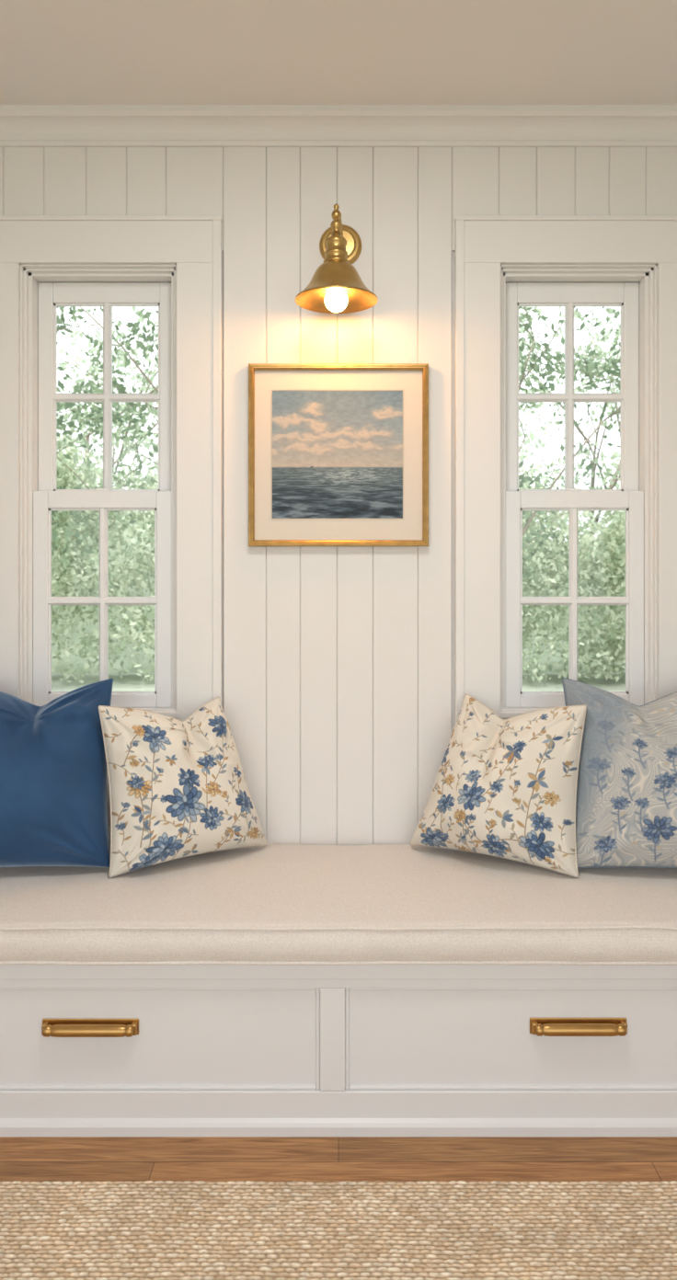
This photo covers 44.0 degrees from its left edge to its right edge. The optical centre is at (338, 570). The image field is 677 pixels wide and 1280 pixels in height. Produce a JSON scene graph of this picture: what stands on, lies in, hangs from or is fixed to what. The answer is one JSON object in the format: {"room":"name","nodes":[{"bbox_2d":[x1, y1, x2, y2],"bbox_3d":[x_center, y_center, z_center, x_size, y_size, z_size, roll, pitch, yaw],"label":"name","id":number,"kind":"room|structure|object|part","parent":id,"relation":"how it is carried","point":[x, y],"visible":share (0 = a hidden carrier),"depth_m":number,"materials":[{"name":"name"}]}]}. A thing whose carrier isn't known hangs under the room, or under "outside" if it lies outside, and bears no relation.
{"room":"window seat nook","nodes":[
{"label":"window seat nook","id":0,"kind":"room"},
{"bbox_2d":[322,203,349,262],"bbox_3d":[-0.006,-0.924,2.315,0.072,0.174,0.072,0,0,0],"label":"finial","id":1,"kind":"object","parent":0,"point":[336,252],"depth_m":2.29,"materials":[{"name":"gold metal"}]},
{"bbox_2d":[0,147,676,845],"bbox_3d":[0.000,-0.018,2.575,3.200,2.655,0.170,0,0,0],"label":"wall","id":2,"kind":"structure","parent":0,"point":[338,661],"depth_m":2.49,"materials":[{"name":"white wood"}]},
{"bbox_2d":[20,263,177,718],"bbox_3d":[-0.711,-0.236,2.572,0.475,1.341,0.216,0,0,0],"label":"window","id":3,"kind":"structure","parent":2,"relation":"in","point":[31,275],"depth_m":2.52,"materials":[{"name":"paint"}]},
{"bbox_3d":[-0.711,0.087,2.538,0.417,0.651,0.036,0,0,0],"label":"lower sash","id":4,"kind":"part","parent":3,"relation":"part of","materials":[{"name":"white wood"}]},
{"bbox_3d":[-0.711,0.093,2.533,0.326,0.558,0.022,0,0,0],"label":"lower sash muntins","id":5,"kind":"part","parent":3,"relation":"part of","materials":[{"name":"white wood"}]},
{"bbox_2d":[95,488,111,491],"bbox_3d":[-0.711,-0.242,2.537,0.040,0.008,0.026,0,0,0],"label":"sash lock","id":6,"kind":"object","parent":3,"relation":"attached to","point":[97,489],"visible":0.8,"depth_m":2.52,"materials":[{"name":"paint"}]},
{"bbox_3d":[-0.711,-0.535,2.582,0.417,0.690,0.036,0,0,0],"label":"upper sash","id":7,"kind":"part","parent":3,"relation":"part of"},
{"bbox_3d":[-0.711,-0.530,2.577,0.326,0.576,0.022,0,0,0],"label":"upper sash muntins","id":8,"kind":"part","parent":3,"relation":"part of","materials":[{"name":"white wood"}]},
{"bbox_2d":[0,220,212,720],"bbox_3d":[-0.711,-0.250,2.480,0.679,1.558,0.022,0,0,0],"label":"window frame","id":9,"kind":"structure","parent":2,"relation":"attached to","point":[188,245],"depth_m":2.47,"materials":[{"name":"paint"}]},
{"bbox_2d":[0,215,222,707],"bbox_3d":[-0.711,-0.257,2.477,0.735,1.572,0.028,0,0,0],"label":"window trim","id":10,"kind":"structure","parent":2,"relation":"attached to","point":[217,220],"depth_m":2.47,"materials":[{"name":"paint"}]},
{"bbox_2d":[295,203,377,313],"bbox_3d":[-0.006,-0.869,2.345,0.229,0.312,0.290,0,0,0],"label":"brass wall sconce","id":11,"kind":"object","parent":2,"relation":"attached to","point":[336,286],"visible":1,"depth_m":2.30,"materials":[{"name":"gold metal"}]},
{"bbox_3d":[-0.006,-0.759,2.315,0.064,0.092,0.064,0,0,0],"label":"bulb","id":12,"kind":"part","parent":11,"relation":"part of","materials":[{"name":"beige glass"}]},
{"bbox_3d":[-0.006,-0.793,2.315,0.229,0.102,0.229,0,0,0],"label":"lamp shade","id":13,"kind":"part","parent":11,"relation":"part of","materials":[{"name":"gold metal"}]},
{"bbox_3d":[0.002,-0.978,2.394,0.018,0.046,0.164,0,0,4],"label":"arm","id":14,"kind":"part","parent":11,"relation":"part of","materials":[{"name":"gold metal"}]},
{"bbox_2d":[248,363,428,546],"bbox_3d":[0.000,-0.339,2.475,0.531,0.538,0.028,0,0,0],"label":"seascape painting","id":15,"kind":"object","parent":2,"relation":"attached to","point":[338,452],"visible":1,"depth_m":2.48,"materials":[{"name":"paint"}]},
{"bbox_2d":[0,104,676,147],"bbox_3d":[0.000,-1.300,2.457,2.900,0.089,0.066,0,0,0],"label":"trim","id":16,"kind":"structure","parent":2,"relation":"attached to","point":[20,125],"depth_m":2.46,"materials":[{"name":"paint"}]},
{"bbox_2d":[454,215,676,725],"bbox_3d":[0.711,-0.257,2.477,0.735,1.572,0.028,0,0,0],"label":"window trim","id":17,"kind":"structure","parent":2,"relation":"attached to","point":[459,220],"depth_m":2.47,"materials":[{"name":"paint"}]},
{"bbox_2d":[464,220,676,719],"bbox_3d":[0.711,-0.250,2.480,0.679,1.558,0.022,0,0,0],"label":"window frame","id":18,"kind":"structure","parent":2,"relation":"attached to","point":[488,245],"depth_m":2.47,"materials":[{"name":"paint"}]},
{"bbox_2d":[499,263,656,718],"bbox_3d":[0.711,-0.236,2.572,0.475,1.341,0.216,0,0,0],"label":"window","id":19,"kind":"structure","parent":2,"relation":"in","point":[645,275],"depth_m":2.52,"materials":[{"name":"paint"}]},
{"bbox_3d":[0.711,-0.530,2.577,0.326,0.576,0.022,0,0,0],"label":"upper sash muntins","id":20,"kind":"part","parent":19,"relation":"part of","materials":[{"name":"white wood"}]},
{"bbox_3d":[0.711,-0.535,2.582,0.417,0.690,0.036,0,0,0],"label":"upper sash","id":21,"kind":"part","parent":19,"relation":"part of","materials":[{"name":"white wood"}]},
{"bbox_2d":[565,488,581,491],"bbox_3d":[0.711,-0.242,2.537,0.040,0.008,0.026,0,0,0],"label":"sash lock","id":22,"kind":"object","parent":19,"relation":"attached to","point":[567,489],"visible":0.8,"depth_m":2.52,"materials":[{"name":"paint"}]},
{"bbox_3d":[0.711,0.087,2.538,0.417,0.651,0.036,0,0,0],"label":"lower sash","id":23,"kind":"part","parent":19,"relation":"part of","materials":[{"name":"white wood"}]},
{"bbox_3d":[0.711,0.093,2.533,0.326,0.558,0.022,0,0,0],"label":"lower sash muntins","id":24,"kind":"part","parent":19,"relation":"part of","materials":[{"name":"white wood"}]},
{"bbox_2d":[0,0,676,104],"bbox_3d":[0.000,-1.420,0.775,5.440,0.150,3.770,0,0,0],"label":"ceiling","id":25,"kind":"structure","parent":0,"point":[52,51],"depth_m":2.17,"materials":[{"name":"paint"}]},
{"bbox_2d":[0,1136,676,1181],"bbox_3d":[0.000,1.385,0.775,5.440,0.150,3.770,0,0,0],"label":"floor","id":26,"kind":"structure","parent":0,"point":[22,1159],"depth_m":1.86,"materials":[{"name":"brown wood"}]},
{"bbox_2d":[0,964,676,1136],"bbox_3d":[0.000,1.111,2.209,2.900,0.398,0.558,0,0,0],"label":"bench","id":27,"kind":"object","parent":26,"relation":"on","point":[218,1050],"depth_m":1.96,"materials":[{"name":"paint"}]},
{"bbox_3d":[-0.579,1.067,1.946,0.226,0.037,0.032,0,0,0],"label":"brass drawer pull","id":28,"kind":"part","parent":27,"relation":"part of","materials":[{"name":"gold metal"}]},
{"bbox_2d":[0,844,676,965],"bbox_3d":[0.000,0.852,2.201,2.892,0.116,0.566,0,0,0],"label":"seat cushion","id":29,"kind":"object","parent":27,"relation":"on","point":[270,904],"visible":0.82,"depth_m":1.98,"materials":[{"name":"fabric"}]},
{"bbox_2d":[0,677,113,867],"bbox_3d":[-0.921,0.542,2.239,0.637,0.482,0.294,0,0,0],"label":"throw pillow","id":30,"kind":"object","parent":29,"relation":"on","point":[53,809],"visible":0.98,"depth_m":2.19,"materials":[{"name":"blue fabric"}]},
{"bbox_2d":[97,696,268,877],"bbox_3d":[-0.403,0.581,2.308,0.469,0.432,0.219,0,0,-31],"label":"floral throw pillow","id":31,"kind":"object","parent":29,"relation":"on","point":[178,789],"visible":1,"depth_m":2.22,"materials":[{"name":"fabric"}]},
{"bbox_2d":[409,693,586,877],"bbox_3d":[0.414,0.578,2.301,0.489,0.439,0.233,0,0,28],"label":"floral throw pillow","id":32,"kind":"object","parent":29,"relation":"on","point":[502,788],"visible":1,"depth_m":2.21,"materials":[{"name":"fabric"}]},
{"bbox_2d":[561,677,676,868],"bbox_3d":[0.930,0.543,2.240,0.642,0.488,0.292,0,0,0],"label":"throw pillow","id":33,"kind":"object","parent":29,"relation":"on","point":[626,802],"visible":0.9,"depth_m":2.19,"materials":[{"name":"fabric"}]},
{"bbox_3d":[0.000,0.931,1.966,2.900,0.038,0.047,0,0,0],"label":"rail","id":34,"kind":"part","parent":27,"relation":"part of","materials":[{"name":"paint"}]},
{"bbox_3d":[0.000,1.093,1.966,2.260,0.240,0.020,0,0,0],"label":"panel moulding","id":35,"kind":"part","parent":27,"relation":"part of","materials":[{"name":"paint"}]},
{"bbox_3d":[0.000,1.292,1.957,2.900,0.036,0.038,0,0,0],"label":"moulding","id":36,"kind":"part","parent":27,"relation":"part of","materials":[{"name":"paint"}]},
{"bbox_3d":[0.560,1.065,1.946,0.226,0.037,0.032,0,0,0],"label":"brass drawer pull","id":37,"kind":"part","parent":27,"relation":"part of","materials":[{"name":"gold metal"}]},
{"bbox_2d":[0,1180,676,1279],"bbox_3d":[0.000,1.304,0.990,2.600,0.012,1.600,0,0,0],"label":"jute rug","id":38,"kind":"object","parent":26,"relation":"on","point":[148,1229],"visible":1,"depth_m":1.65,"materials":[{"name":"beige wicker"}]},
{"label":"outside","id":39,"kind":"structure","parent":0,"visible":0},
{"bbox_2d":[51,672,625,691],"bbox_3d":[0.000,1.540,12.490,80.000,0.140,100.000,0,0,0],"label":"ground","id":40,"kind":"structure","parent":39,"point":[130,681],"depth_m":10.94,"materials":[{"name":"green plant"}]},
{"bbox_2d":[51,306,625,683],"bbox_3d":[-0.220,-1.889,10.352,17.966,6.741,10.810,0,0,7],"label":"trees","id":41,"kind":"object","parent":40,"relation":"on","point":[74,533],"visible":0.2,"depth_m":10.95,"materials":[{"name":"green plant"}]}
]}

